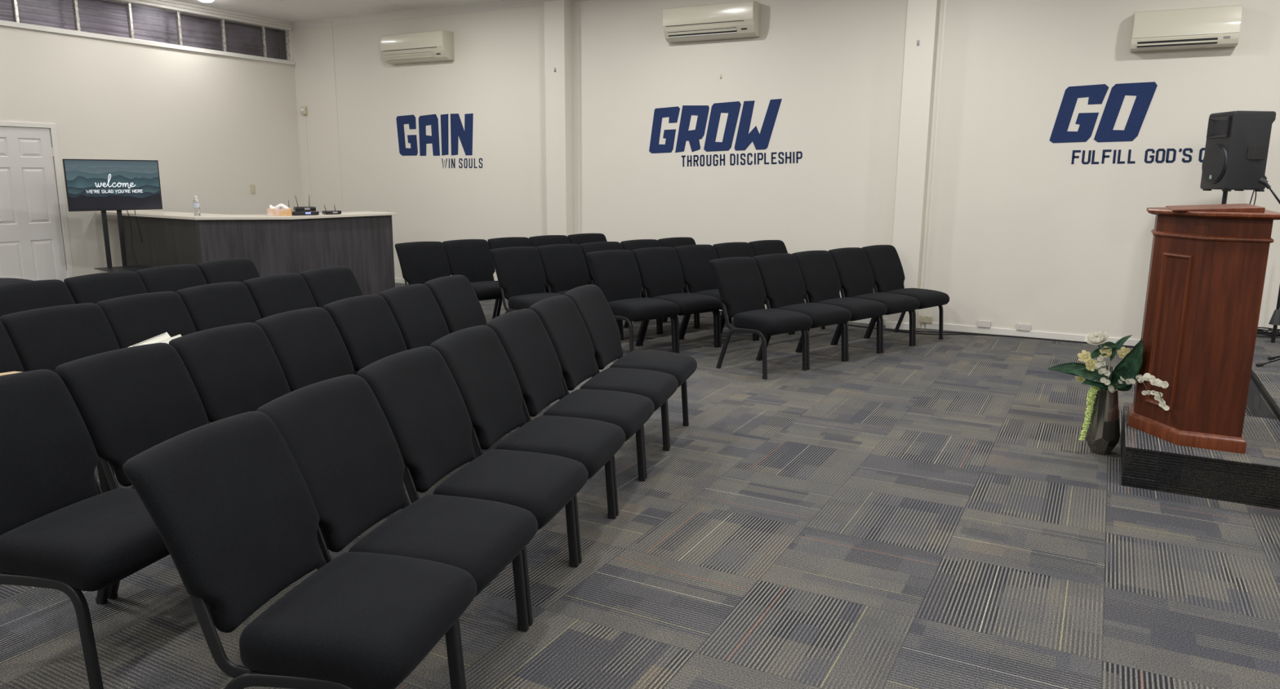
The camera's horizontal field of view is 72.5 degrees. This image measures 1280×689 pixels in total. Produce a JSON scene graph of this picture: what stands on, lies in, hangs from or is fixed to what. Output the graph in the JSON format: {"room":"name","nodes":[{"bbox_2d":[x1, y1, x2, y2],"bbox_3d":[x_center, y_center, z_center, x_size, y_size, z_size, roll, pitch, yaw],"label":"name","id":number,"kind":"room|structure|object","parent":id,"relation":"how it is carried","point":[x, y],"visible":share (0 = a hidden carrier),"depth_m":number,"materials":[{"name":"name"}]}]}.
{"room":"house of worship","nodes":[
{"label":"house of worship","id":0,"kind":"room"},
{"bbox_2d":[0,0,303,276],"bbox_3d":[-8.426,-1.756,7.278,0.220,3.700,13.640,6,13,27],"label":"wall","id":1,"kind":"structure","parent":0,"point":[215,126],"depth_m":11.20,"materials":[{"name":"beige paint"}]},
{"bbox_2d":[0,126,68,282],"bbox_3d":[-6.978,-1.415,9.867,0.099,2.031,0.836,6,13,27],"label":"door","id":2,"kind":"structure","parent":1,"relation":"in","point":[32,246],"depth_m":9.92,"materials":[{"name":"white paint"}]},
{"bbox_2d":[0,120,73,277],"bbox_3d":[-7.022,-1.443,9.883,0.112,2.100,0.950,6,13,27],"label":"trim","id":3,"kind":"structure","parent":1,"relation":"attached to","point":[51,126],"depth_m":10.16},
{"bbox_2d":[11,0,76,31],"bbox_3d":[-6.755,-3.822,9.899,0.055,0.435,0.662,6,13,27],"label":"window","id":4,"kind":"structure","parent":1,"relation":"in","point":[14,2],"depth_m":9.63,"materials":[{"name":"metal"}]},
{"bbox_2d":[71,0,128,38],"bbox_3d":[-6.446,-3.931,10.464,0.055,0.435,0.653,6,13,27],"label":"window","id":5,"kind":"structure","parent":1,"relation":"in","point":[75,9],"depth_m":10.20,"materials":[{"name":"metal"}]},
{"bbox_2d":[0,20,294,65],"bbox_3d":[-8.361,-3.012,6.989,0.155,0.053,13.620,6,13,27],"label":"trim","id":6,"kind":"structure","parent":1,"relation":"attached to","point":[8,24],"depth_m":10.77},
{"bbox_2d":[125,2,180,45],"bbox_3d":[-6.141,-4.039,11.025,0.055,0.435,0.650,6,13,27],"label":"window","id":7,"kind":"structure","parent":1,"relation":"in","point":[128,5],"depth_m":10.76,"materials":[{"name":"metal"}]},
{"bbox_2d":[174,11,222,51],"bbox_3d":[-5.835,-4.147,11.587,0.055,0.435,0.655,6,13,27],"label":"window","id":8,"kind":"structure","parent":1,"relation":"in","point":[177,13],"depth_m":11.32,"materials":[{"name":"metal"}]},
{"bbox_2d":[115,0,293,31],"bbox_3d":[-8.312,-3.506,6.861,0.125,0.105,13.610,6,13,27],"label":"trim","id":9,"kind":"structure","parent":1,"relation":"attached to","point":[171,5],"depth_m":11.63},
{"bbox_2d":[219,18,262,57],"bbox_3d":[-5.528,-4.256,12.150,0.055,0.435,0.655,6,13,27],"label":"window","id":10,"kind":"structure","parent":1,"relation":"in","point":[221,21],"depth_m":11.88,"materials":[{"name":"metal"}]},
{"bbox_2d":[260,26,290,61],"bbox_3d":[-5.271,-4.347,12.623,0.055,0.435,0.444,6,13,27],"label":"window","id":11,"kind":"structure","parent":1,"relation":"in","point":[286,33],"depth_m":12.68,"materials":[{"name":"metal"}]},
{"bbox_2d":[173,0,500,22],"bbox_3d":[-0.798,-2.778,2.925,17.650,0.100,14.240,6,13,27],"label":"ceiling","id":12,"kind":"structure","parent":0,"point":[270,9],"depth_m":11.41,"materials":[{"name":"paint"}]},
{"bbox_2d":[0,283,1279,688],"bbox_3d":[-0.826,0.960,3.661,17.650,0.120,14.240,6,13,27],"label":"floor","id":13,"kind":"structure","parent":0,"point":[935,513],"depth_m":3.65,"materials":[{"name":"carpet"}]},
{"bbox_2d":[0,277,32,284],"bbox_3d":[-4.780,-0.173,6.314,0.520,1.021,0.680,4,12,20],"label":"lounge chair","id":14,"kind":"object","parent":13,"relation":"on","point":[2,281],"visible":0.12,"depth_m":6.40,"materials":[{"name":"black fabric"}]},
{"bbox_2d":[0,279,75,316],"bbox_3d":[-3.542,0.079,5.397,0.739,0.898,0.528,5,12,20],"label":"chair","id":15,"kind":"object","parent":13,"relation":"on","point":[15,297],"visible":0.09,"depth_m":5.44,"materials":[{"name":"black fabric"}]},
{"bbox_2d":[0,321,109,493],"bbox_3d":[-2.886,0.368,3.952,0.739,0.898,0.514,5,12,20],"label":"chair","id":16,"kind":"object","parent":13,"relation":"on","point":[10,361],"visible":0.02,"depth_m":4.15,"materials":[{"name":"black fabric"}]},
{"bbox_2d":[0,302,119,490],"bbox_3d":[-2.705,0.276,4.427,0.739,0.898,0.514,5,12,20],"label":"chair","id":17,"kind":"object","parent":13,"relation":"on","point":[47,338],"visible":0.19,"depth_m":4.41,"materials":[{"name":"black fabric"}]},
{"bbox_2d":[0,368,210,688],"bbox_3d":[-1.874,0.583,2.899,0.739,0.898,0.521,4,12,16],"label":"chair","id":18,"kind":"object","parent":13,"relation":"on","point":[59,530],"visible":0.79,"depth_m":2.85,"materials":[{"name":"black fabric"}]},
{"bbox_2d":[63,271,147,304],"bbox_3d":[-3.351,-0.016,5.884,0.739,0.898,0.528,5,12,21],"label":"chair","id":19,"kind":"object","parent":13,"relation":"on","point":[94,288],"visible":0.16,"depth_m":5.88,"materials":[{"name":"black fabric"}]},
{"bbox_2d":[94,210,152,272],"bbox_3d":[-5.965,-1.127,9.973,0.840,1.460,0.490,10,15,40],"label":"tv stand","id":20,"kind":"object","parent":13,"relation":"on","point":[108,268],"visible":0.38,"depth_m":9.98,"materials":[{"name":"black metal"}]},
{"bbox_2d":[62,159,162,211],"bbox_3d":[-5.962,-1.807,9.895,0.038,0.565,0.970,10,15,40],"label":"television","id":21,"kind":"object","parent":20,"relation":"attached to","point":[91,184],"visible":1,"depth_m":9.86,"materials":[{"name":"black"}]},
{"bbox_2d":[94,265,152,271],"bbox_3d":[-5.839,-0.848,9.915,0.500,0.038,0.490,10,15,40],"label":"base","id":22,"kind":"object","parent":20,"relation":"attached to","point":[124,268],"depth_m":9.89,"materials":[{"name":"black metal"}]},
{"bbox_2d":[55,342,208,599],"bbox_3d":[-1.726,0.487,3.393,0.739,0.898,0.521,4,12,16],"label":"chair","id":23,"kind":"object","parent":13,"relation":"on","point":[130,401],"visible":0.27,"depth_m":3.34,"materials":[{"name":"black fabric"}]},
{"bbox_2d":[96,291,196,348],"bbox_3d":[-2.526,0.185,4.897,0.739,0.898,0.514,5,12,20],"label":"chair","id":24,"kind":"object","parent":13,"relation":"on","point":[133,319],"visible":0.2,"depth_m":4.89,"materials":[{"name":"black fabric"}]},
{"bbox_2d":[127,332,170,347],"bbox_3d":[-2.658,0.051,4.811,0.122,0.194,0.294,3,12,15],"label":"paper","id":25,"kind":"object","parent":24,"relation":"on","point":[165,335],"visible":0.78,"depth_m":4.83,"materials":[{"name":"white paper"}]},
{"bbox_2d":[154,333,181,343],"bbox_3d":[-2.608,0.052,4.837,0.120,0.171,0.291,4,12,16],"label":"book","id":26,"kind":"object","parent":24,"relation":"on","point":[166,340],"visible":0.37,"depth_m":4.87,"materials":[{"name":"white paper"}]},
{"bbox_2d":[135,264,207,293],"bbox_3d":[-3.162,-0.109,6.363,0.739,0.898,0.528,5,12,20],"label":"chair","id":27,"kind":"object","parent":13,"relation":"on","point":[174,278],"visible":0.16,"depth_m":6.37,"materials":[{"name":"fabric"}]},
{"bbox_2d":[176,281,261,331],"bbox_3d":[-2.346,0.093,5.369,0.739,0.898,0.514,4,12,20],"label":"chair","id":28,"kind":"object","parent":13,"relation":"on","point":[213,305],"visible":0.23,"depth_m":5.37,"materials":[{"name":"fabric"}]},
{"bbox_2d":[196,257,260,284],"bbox_3d":[-2.972,-0.202,6.847,0.739,0.898,0.528,5,12,20],"label":"chair","id":29,"kind":"object","parent":13,"relation":"on","point":[240,269],"visible":0.14,"depth_m":6.85,"materials":[{"name":"fabric"}]},
{"bbox_2d":[168,322,290,423],"bbox_3d":[-1.580,0.392,3.883,0.739,0.898,0.521,4,12,16],"label":"chair","id":30,"kind":"object","parent":13,"relation":"on","point":[235,369],"visible":0.3,"depth_m":3.86,"materials":[{"name":"fabric"}]},
{"bbox_2d":[96,209,396,295],"bbox_3d":[-4.782,-1.010,10.396,3.563,1.085,1.660,0,11,-4],"label":"reception desk","id":31,"kind":"object","parent":13,"relation":"on","point":[361,242],"depth_m":9.98,"materials":[{"name":"black laminate"}]},
{"bbox_2d":[192,195,200,216],"bbox_3d":[-4.956,-1.550,9.747,0.067,0.223,0.067,6,13,27],"label":"water bottle","id":32,"kind":"object","parent":31,"relation":"on","point":[196,204],"visible":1,"depth_m":9.73,"materials":[{"name":"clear plastic"}]},
{"bbox_2d":[96,209,396,220],"bbox_3d":[-4.778,-1.528,10.294,3.563,0.030,1.660,0,11,-4],"label":"countertop","id":33,"kind":"structure","parent":31,"relation":"on","point":[170,215],"depth_m":10.00,"materials":[{"name":"beige"}]},
{"bbox_2d":[266,204,292,216],"bbox_3d":[-4.089,-1.529,9.902,0.250,0.134,0.110,-2,11,-13],"label":"tissue box","id":34,"kind":"object","parent":31,"relation":"on","point":[280,210],"visible":1,"depth_m":9.86,"materials":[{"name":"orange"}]},
{"bbox_2d":[288,200,319,215],"bbox_3d":[-3.881,-1.579,10.069,0.295,0.170,0.164,-8,14,-35],"label":"receiver","id":35,"kind":"object","parent":31,"relation":"on","point":[308,212],"visible":0.83,"depth_m":10.02,"materials":[{"name":"black plastic"}]},
{"bbox_2d":[293,195,315,211],"bbox_3d":[-3.876,-1.630,10.070,0.225,0.180,0.154,-6,13,-31],"label":"receiver","id":36,"kind":"object","parent":35,"relation":"on","point":[297,208],"visible":1,"depth_m":10.03,"materials":[{"name":"black plastic"}]},
{"bbox_2d":[321,204,341,214],"bbox_3d":[-3.650,-1.595,10.316,0.190,0.111,0.134,-10,15,-43],"label":"receiver","id":37,"kind":"object","parent":31,"relation":"on","point":[326,212],"visible":1,"depth_m":10.27,"materials":[{"name":"black plastic"}]},
{"bbox_2d":[243,273,316,318],"bbox_3d":[-2.166,0.001,5.843,0.739,0.898,0.514,5,12,20],"label":"chair","id":38,"kind":"object","parent":13,"relation":"on","point":[272,295],"visible":0.18,"depth_m":5.84,"materials":[{"name":"fabric"}]},
{"bbox_2d":[123,411,476,688],"bbox_3d":[-0.877,0.691,2.389,0.739,0.898,0.532,3,11,13],"label":"chair","id":39,"kind":"object","parent":13,"relation":"on","point":[233,508],"visible":1,"depth_m":2.27,"materials":[{"name":"black fabric"}]},
{"bbox_2d":[254,306,354,391],"bbox_3d":[-1.435,0.297,4.369,0.739,0.898,0.521,4,12,15],"label":"chair","id":40,"kind":"object","parent":13,"relation":"on","point":[309,348],"visible":0.22,"depth_m":4.35,"materials":[{"name":"fabric"}]},
{"bbox_2d":[299,266,363,308],"bbox_3d":[-1.986,-0.090,6.315,0.739,0.898,0.514,4,12,20],"label":"chair","id":41,"kind":"object","parent":13,"relation":"on","point":[327,285],"visible":0.16,"depth_m":6.31,"materials":[{"name":"fabric"}]},
{"bbox_2d":[323,293,407,374],"bbox_3d":[-1.287,0.201,4.863,0.739,0.898,0.521,4,12,16],"label":"chair","id":42,"kind":"object","parent":13,"relation":"on","point":[368,328],"visible":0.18,"depth_m":4.83,"materials":[{"name":"fabric"}]},
{"bbox_2d":[255,374,537,688],"bbox_3d":[-0.758,0.600,2.856,0.739,0.898,0.533,3,12,15],"label":"chair","id":43,"kind":"object","parent":13,"relation":"on","point":[344,447],"visible":0.71,"depth_m":2.80,"materials":[{"name":"fabric"}]},
{"bbox_2d":[377,283,449,350],"bbox_3d":[-1.141,0.106,5.351,0.739,0.898,0.521,4,12,16],"label":"chair","id":44,"kind":"object","parent":13,"relation":"on","point":[420,321],"visible":0.23,"depth_m":5.33,"materials":[{"name":"fabric"}]},
{"bbox_2d":[395,241,476,294],"bbox_3d":[-2.004,-0.539,8.595,0.529,0.898,0.739,-9,15,-40],"label":"chair","id":45,"kind":"object","parent":13,"relation":"on","point":[420,262],"visible":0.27,"depth_m":8.69,"materials":[{"name":"fabric"}]},
{"bbox_2d":[356,346,588,626],"bbox_3d":[-0.616,0.502,3.361,0.739,0.898,0.532,3,12,15],"label":"chair","id":46,"kind":"object","parent":13,"relation":"on","point":[424,406],"visible":0.78,"depth_m":3.28,"materials":[{"name":"fabric"}]},
{"bbox_2d":[442,239,505,319],"bbox_3d":[-1.610,-0.603,8.935,0.529,0.898,0.739,-9,15,-41],"label":"chair","id":47,"kind":"object","parent":13,"relation":"on","point":[471,259],"visible":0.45,"depth_m":9.00,"materials":[{"name":"fabric"}]},
{"bbox_2d":[423,275,549,405],"bbox_3d":[-0.994,0.010,5.843,0.739,0.898,0.521,4,12,16],"label":"chair","id":48,"kind":"object","parent":13,"relation":"on","point":[460,305],"visible":0.23,"depth_m":5.83,"materials":[{"name":"fabric"}]},
{"bbox_2d":[487,236,551,317],"bbox_3d":[-1.210,-0.668,9.279,0.529,0.898,0.739,-9,15,-40],"label":"chair","id":49,"kind":"object","parent":13,"relation":"on","point":[500,242],"visible":0.2,"depth_m":9.37,"materials":[{"name":"fabric"}]},
{"bbox_2d":[489,246,563,313],"bbox_3d":[-0.975,-0.426,8.063,0.529,0.898,0.739,-9,15,-41],"label":"chair","id":50,"kind":"object","parent":13,"relation":"on","point":[519,270],"visible":0.56,"depth_m":8.11,"materials":[{"name":"fabric"}]},
{"bbox_2d":[430,324,625,563],"bbox_3d":[-0.475,0.404,3.863,0.739,0.898,0.533,3,12,15],"label":"chair","id":51,"kind":"object","parent":13,"relation":"on","point":[483,373],"visible":0.79,"depth_m":3.79,"materials":[{"name":"fabric"}]},
{"bbox_2d":[528,235,594,284],"bbox_3d":[-0.813,-0.732,9.620,0.529,0.898,0.739,-9,15,-40],"label":"chair","id":52,"kind":"object","parent":13,"relation":"on","point":[537,241],"visible":0.14,"depth_m":9.74,"materials":[{"name":"fabric"}]},
{"bbox_2d":[484,308,654,515],"bbox_3d":[-0.334,0.306,4.367,0.739,0.898,0.532,3,12,15],"label":"chair","id":53,"kind":"object","parent":13,"relation":"on","point":[531,352],"visible":0.73,"depth_m":4.29,"materials":[{"name":"fabric"}]},
{"bbox_2d":[536,244,620,333],"bbox_3d":[-0.582,-0.491,8.407,0.529,0.898,0.739,-10,15,-41],"label":"chair","id":54,"kind":"object","parent":13,"relation":"on","point":[565,265],"visible":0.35,"depth_m":8.49,"materials":[{"name":"fabric"}]},
{"bbox_2d":[567,233,607,244],"bbox_3d":[-0.413,-0.796,9.963,0.529,0.898,0.739,-9,15,-40],"label":"chair","id":55,"kind":"object","parent":13,"relation":"on","point":[580,238],"visible":0.18,"depth_m":10.08,"materials":[{"name":"fabric"}]},
{"bbox_2d":[528,295,678,478],"bbox_3d":[-0.191,0.207,4.874,0.739,0.898,0.532,4,12,16],"label":"chair","id":56,"kind":"object","parent":13,"relation":"on","point":[569,335],"visible":0.78,"depth_m":4.81,"materials":[{"name":"fabric"}]},
{"bbox_2d":[579,241,660,340],"bbox_3d":[-0.187,-0.557,8.753,0.529,0.898,0.739,-10,15,-41],"label":"chair","id":57,"kind":"object","parent":13,"relation":"on","point":[598,246],"visible":0.28,"depth_m":8.77,"materials":[{"name":"fabric"}]},
{"bbox_2d":[563,284,697,448],"bbox_3d":[-0.050,0.109,5.378,0.739,0.898,0.532,4,12,16],"label":"chair","id":58,"kind":"object","parent":13,"relation":"on","point":[591,303],"visible":0.7,"depth_m":5.32,"materials":[{"name":"fabric"}]},
{"bbox_2d":[586,249,679,352],"bbox_3d":[-0.067,-0.366,7.790,0.532,0.898,0.739,-9,15,-40],"label":"chair","id":59,"kind":"object","parent":13,"relation":"on","point":[616,273],"visible":0.79,"depth_m":7.79,"materials":[{"name":"fabric"}]},
{"bbox_2d":[620,239,697,333],"bbox_3d":[0.211,-0.622,9.102,0.529,0.898,0.739,-9,15,-40],"label":"chair","id":60,"kind":"object","parent":13,"relation":"on","point":[630,245],"visible":0.16,"depth_m":9.17,"materials":[{"name":"fabric"}]},
{"bbox_2d":[631,247,721,353],"bbox_3d":[0.339,-0.430,8.128,0.532,0.898,0.739,-9,15,-40],"label":"chair","id":61,"kind":"object","parent":13,"relation":"on","point":[660,268],"visible":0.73,"depth_m":8.13,"materials":[{"name":"fabric"}]},
{"bbox_2d":[657,237,732,328],"bbox_3d":[0.606,-0.687,9.449,0.529,0.898,0.739,-9,15,-40],"label":"chair","id":62,"kind":"object","parent":13,"relation":"on","point":[673,242],"visible":0.16,"depth_m":9.53,"materials":[{"name":"fabric"}]},
{"bbox_2d":[674,244,756,346],"bbox_3d":[0.743,-0.493,8.466,0.532,0.898,0.739,-9,15,-40],"label":"chair","id":63,"kind":"object","parent":13,"relation":"on","point":[699,277],"visible":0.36,"depth_m":8.51,"materials":[{"name":"fabric"}]},
{"bbox_2d":[712,242,792,340],"bbox_3d":[1.150,-0.557,8.806,0.532,0.898,0.739,-9,14,-39],"label":"chair","id":64,"kind":"object","parent":13,"relation":"on","point":[726,250],"visible":0.15,"depth_m":8.91,"materials":[{"name":"fabric"}]},
{"bbox_2d":[709,257,812,379],"bbox_3d":[0.988,-0.242,7.199,0.538,0.898,0.739,-9,15,-40],"label":"chair","id":65,"kind":"object","parent":13,"relation":"on","point":[739,281],"visible":1,"depth_m":7.17,"materials":[{"name":"fabric"}]},
{"bbox_2d":[748,240,825,334],"bbox_3d":[1.553,-0.620,9.143,0.532,0.898,0.739,-9,15,-40],"label":"chair","id":66,"kind":"object","parent":13,"relation":"on","point":[763,246],"visible":0.12,"depth_m":9.26,"materials":[{"name":"fabric"}]},
{"bbox_2d":[752,253,851,369],"bbox_3d":[1.393,-0.308,7.551,0.538,0.898,0.739,-9,15,-40],"label":"chair","id":67,"kind":"object","parent":13,"relation":"on","point":[782,278],"visible":0.8,"depth_m":7.55,"materials":[{"name":"fabric"}]},
{"bbox_2d":[792,250,887,360],"bbox_3d":[1.793,-0.373,7.898,0.539,0.898,0.739,-9,15,-41],"label":"chair","id":68,"kind":"object","parent":13,"relation":"on","point":[820,273],"visible":0.78,"depth_m":7.90,"materials":[{"name":"fabric"}]},
{"bbox_2d":[828,247,919,353],"bbox_3d":[2.199,-0.439,8.249,0.539,0.898,0.739,-9,15,-41],"label":"chair","id":69,"kind":"object","parent":13,"relation":"on","point":[852,264],"visible":0.7,"depth_m":8.25,"materials":[{"name":"fabric"}]},
{"bbox_2d":[862,244,949,346],"bbox_3d":[2.601,-0.505,8.599,0.538,0.898,0.739,-9,15,-41],"label":"chair","id":70,"kind":"object","parent":13,"relation":"on","point":[884,260],"visible":0.73,"depth_m":8.60,"materials":[{"name":"fabric"}]},
{"bbox_2d":[720,311,1130,346],"bbox_3d":[2.844,-0.157,9.136,5.150,0.010,0.270,6,13,27],"label":"cable","id":71,"kind":"object","parent":13,"relation":"on","point":[721,311],"visible":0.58,"depth_m":8.98,"materials":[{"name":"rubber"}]},
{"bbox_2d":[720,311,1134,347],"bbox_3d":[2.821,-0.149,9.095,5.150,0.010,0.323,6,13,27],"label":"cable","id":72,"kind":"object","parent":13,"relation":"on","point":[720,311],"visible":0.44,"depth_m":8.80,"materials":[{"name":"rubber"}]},
{"bbox_2d":[1085,387,1119,454],"bbox_3d":[2.711,0.446,5.100,0.184,0.385,0.184,6,13,27],"label":"floor vase","id":73,"kind":"object","parent":13,"relation":"on","point":[1103,434],"visible":0.86,"depth_m":5.04,"materials":[{"name":"grey ceramic"}]},
{"bbox_2d":[1048,329,1169,440],"bbox_3d":[2.688,0.279,4.856,0.307,0.655,0.820,-3,12,-18],"label":"flower arrangement","id":74,"kind":"object","parent":73,"relation":"in","point":[1125,374],"visible":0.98,"depth_m":5.00,"materials":[{"name":"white plant"}]},
{"bbox_2d":[1120,402,1279,509],"bbox_3d":[3.126,0.589,4.828,0.800,0.215,1.028,6,13,27],"label":"stage platform","id":75,"kind":"structure","parent":13,"relation":"on","point":[1148,461],"depth_m":4.45,"materials":[{"name":"black carpet"}]},
{"bbox_2d":[1127,203,1279,453],"bbox_3d":[3.051,-0.145,4.801,0.572,1.236,0.892,6,13,27],"label":"lectern","id":76,"kind":"object","parent":75,"relation":"on","point":[1208,264],"visible":1,"depth_m":4.47,"materials":[{"name":"red wood"}]},
{"bbox_2d":[1221,191,1227,204],"bbox_3d":[4.803,-0.546,7.328,0.383,1.484,0.764,9,14,36],"label":"speaker stand","id":77,"kind":"object","parent":13,"relation":"on","point":[1224,195],"visible":0.02,"depth_m":7.18,"materials":[{"name":"black metal"}]},
{"bbox_2d":[1200,111,1275,191],"bbox_3d":[4.860,-1.565,7.096,0.380,0.627,0.336,1,11,2],"label":"loudspeaker","id":78,"kind":"object","parent":77,"relation":"on","point":[1237,142],"visible":0.99,"depth_m":6.98,"materials":[{"name":"black plastic"}]},
{"bbox_2d":[1201,145,1224,182],"bbox_3d":[4.681,-1.473,7.121,0.017,0.291,0.291,1,11,2],"label":"grille","id":79,"kind":"object","parent":78,"relation":"attached to","point":[1213,162],"depth_m":7.11,"materials":[{"name":"grey"}]},
{"bbox_2d":[278,0,1279,339],"bbox_3d":[2.464,-2.073,9.306,17.650,3.700,0.250,6,13,27],"label":"wall","id":80,"kind":"structure","parent":0,"point":[1021,233],"depth_m":9.24,"materials":[{"name":"beige paint"}]},
{"bbox_2d":[288,30,294,61],"bbox_3d":[-5.151,-4.388,12.835,0.112,0.435,0.050,6,13,27],"label":"trim","id":81,"kind":"structure","parent":80,"relation":"attached to","point":[291,34],"depth_m":12.80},
{"bbox_2d":[292,26,342,213],"bbox_3d":[-4.752,-2.843,12.939,0.820,3.700,0.008,6,13,27],"label":"column","id":82,"kind":"structure","parent":80,"relation":"attached to","point":[313,47],"depth_m":12.83,"materials":[{"name":"beige paint"}]},
{"bbox_2d":[271,0,487,16],"bbox_3d":[-1.946,-2.845,3.480,12.024,0.004,13.540,6,13,27],"label":"trim","id":83,"kind":"structure","parent":80,"relation":"attached to","point":[272,0],"depth_m":11.34,"materials":[{"name":"paint"}]},
{"bbox_2d":[380,30,454,64],"bbox_3d":[-2.979,-3.957,11.634,1.085,0.355,0.223,6,13,27],"label":"air conditioner","id":84,"kind":"object","parent":80,"relation":"attached to","point":[433,46],"visible":1,"depth_m":11.52,"materials":[{"name":"beige plastic"}]},
{"bbox_2d":[385,51,434,60],"bbox_3d":[-3.075,-3.849,11.642,0.829,0.073,0.049,6,13,27],"label":"outlet","id":85,"kind":"object","parent":84,"relation":"attached to","point":[389,55],"depth_m":11.63,"materials":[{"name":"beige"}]},
{"bbox_2d":[395,113,482,168],"bbox_3d":[-2.741,-2.760,11.863,1.485,0.724,0.003,6,13,27],"label":"wall lettering","id":86,"kind":"object","parent":80,"relation":"attached to","point":[457,131],"depth_m":11.84,"materials":[{"name":"paint"}]},
{"bbox_2d":[289,0,591,29],"bbox_3d":[2.356,-3.802,8.734,17.050,0.088,0.264,6,13,27],"label":"trim","id":87,"kind":"structure","parent":80,"relation":"attached to","point":[502,4],"depth_m":11.59,"materials":[{"name":"wood"}]},
{"bbox_2d":[544,0,573,235],"bbox_3d":[-1.004,-2.410,10.883,0.290,3.700,0.178,6,13,27],"label":"column","id":88,"kind":"structure","parent":80,"relation":"attached to","point":[558,13],"depth_m":10.73,"materials":[{"name":"beige paint"}]},
{"bbox_2d":[576,2,580,234],"bbox_3d":[-0.763,-2.353,10.861,0.030,3.600,0.008,6,13,27],"label":"trim","id":89,"kind":"structure","parent":80,"relation":"attached to","point":[577,3],"depth_m":10.77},
{"bbox_2d":[662,0,760,43],"bbox_3d":[0.781,-3.565,9.659,1.085,0.345,0.227,6,13,27],"label":"air conditioner","id":90,"kind":"object","parent":80,"relation":"attached to","point":[733,20],"visible":1,"depth_m":9.56,"materials":[{"name":"beige plastic"}]},
{"bbox_2d":[668,26,737,36],"bbox_3d":[0.685,-3.463,9.667,0.829,0.073,0.049,6,13,27],"label":"outlet","id":91,"kind":"object","parent":90,"relation":"attached to","point":[673,31],"depth_m":9.65,"materials":[{"name":"white"}]},
{"bbox_2d":[648,98,802,166],"bbox_3d":[0.943,-2.394,9.926,1.890,0.733,0.003,6,13,27],"label":"wall lettering","id":92,"kind":"object","parent":80,"relation":"attached to","point":[761,141],"depth_m":9.96,"materials":[{"name":"paint"}]},
{"bbox_2d":[395,278,1140,346],"bbox_3d":[2.765,-0.210,9.245,16.100,0.072,0.192,6,13,27],"label":"baseboard","id":93,"kind":"structure","parent":80,"relation":"attached to","point":[934,326],"depth_m":8.89,"materials":[{"name":"wood"}]},
{"bbox_2d":[887,0,940,328],"bbox_3d":[2.795,-1.990,8.894,0.284,3.700,0.178,6,13,27],"label":"pillar","id":94,"kind":"structure","parent":80,"relation":"attached to","point":[922,17],"depth_m":8.80,"materials":[{"name":"beige paint"}]},
{"bbox_2d":[920,315,933,323],"bbox_3d":[3.014,-0.265,9.185,0.125,0.073,0.015,6,13,27],"label":"power outlet","id":95,"kind":"object","parent":80,"relation":"attached to","point":[928,319],"visible":1,"depth_m":9.18,"materials":[{"name":"beige"}]},
{"bbox_2d":[921,0,946,328],"bbox_3d":[3.004,-1.936,8.888,0.025,3.600,0.008,6,13,27],"label":"trim","id":96,"kind":"structure","parent":80,"relation":"attached to","point":[945,1],"depth_m":8.87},
{"bbox_2d":[977,320,991,328],"bbox_3d":[3.518,-0.210,8.923,0.125,0.072,0.011,6,13,27],"label":"blank plate","id":97,"kind":"object","parent":80,"relation":"attached to","point":[980,323],"visible":1,"depth_m":8.92,"materials":[{"name":"white plastic"}]},
{"bbox_2d":[1016,323,1031,331],"bbox_3d":[3.846,-0.175,8.749,0.128,0.070,0.015,6,13,27],"label":"power outlet","id":98,"kind":"object","parent":80,"relation":"attached to","point":[1021,326],"visible":1,"depth_m":8.75,"materials":[{"name":"white plastic"}]},
{"bbox_2d":[1049,81,1204,164],"bbox_3d":[4.511,-2.036,8.051,1.310,0.732,0.003,6,13,27],"label":"wall lettering","id":99,"kind":"object","parent":80,"relation":"attached to","point":[1144,91],"depth_m":8.12,"materials":[{"name":"paint"}]},
{"bbox_2d":[1129,4,1243,52],"bbox_3d":[4.783,-2.771,7.660,0.807,0.330,0.177,6,13,27],"label":"air conditioner","id":100,"kind":"object","parent":80,"relation":"attached to","point":[1215,27],"visible":1,"depth_m":7.59,"materials":[{"name":"beige plastic"}]},
{"bbox_2d":[1137,37,1217,47],"bbox_3d":[4.704,-2.650,7.645,0.604,0.058,0.023,6,13,27],"label":"outlet","id":101,"kind":"object","parent":100,"relation":"attached to","point":[1141,42],"depth_m":7.64,"materials":[{"name":"white"}]},
{"bbox_2d":[1246,331,1279,419],"bbox_3d":[4.393,1.361,0.895,5.215,0.240,13.640,6,13,27],"label":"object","id":102,"kind":"structure","parent":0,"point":[1268,375],"depth_m":6.11,"materials":[{"name":"carpet"}]},
{"bbox_2d":[1256,327,1278,337],"bbox_3d":[5.368,-0.113,7.633,0.380,0.058,0.316,6,13,27],"label":"cable coil","id":103,"kind":"object","parent":102,"relation":"on","point":[1260,331],"visible":0.39,"depth_m":7.53,"materials":[{"name":"black rubber"}]},
{"bbox_2d":[1255,177,1279,366],"bbox_3d":[4.794,-0.516,6.312,0.715,1.353,0.340,4,12,16],"label":"microphone stand","id":104,"kind":"object","parent":102,"relation":"on","point":[1262,181],"visible":1,"depth_m":6.28,"materials":[{"name":"black metal"}]},
{"bbox_2d":[1268,284,1279,342],"bbox_3d":[5.437,-0.472,7.163,0.390,0.950,0.099,4,12,18],"label":"tripod stand","id":105,"kind":"object","parent":102,"relation":"on","point":[1275,319],"visible":1,"depth_m":7.24,"materials":[{"name":"black plastic"}]},
{"bbox_2d":[1250,369,1279,420],"bbox_3d":[2.098,1.002,2.076,0.022,0.034,13.640,6,13,27],"label":"trim","id":106,"kind":"structure","parent":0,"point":[1268,397],"depth_m":5.55,"materials":[{"name":"black carpet"}]},
{"label":"outside","id":107,"kind":"structure","parent":0,"visible":0},
{"bbox_2d":[0,0,280,59],"bbox_3d":[-6.563,-4.061,10.762,0.040,1.104,6.600,6,13,27],"label":"window","id":108,"kind":"structure","parent":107,"point":[95,16],"depth_m":11.15,"materials":[{"name":"glass"}]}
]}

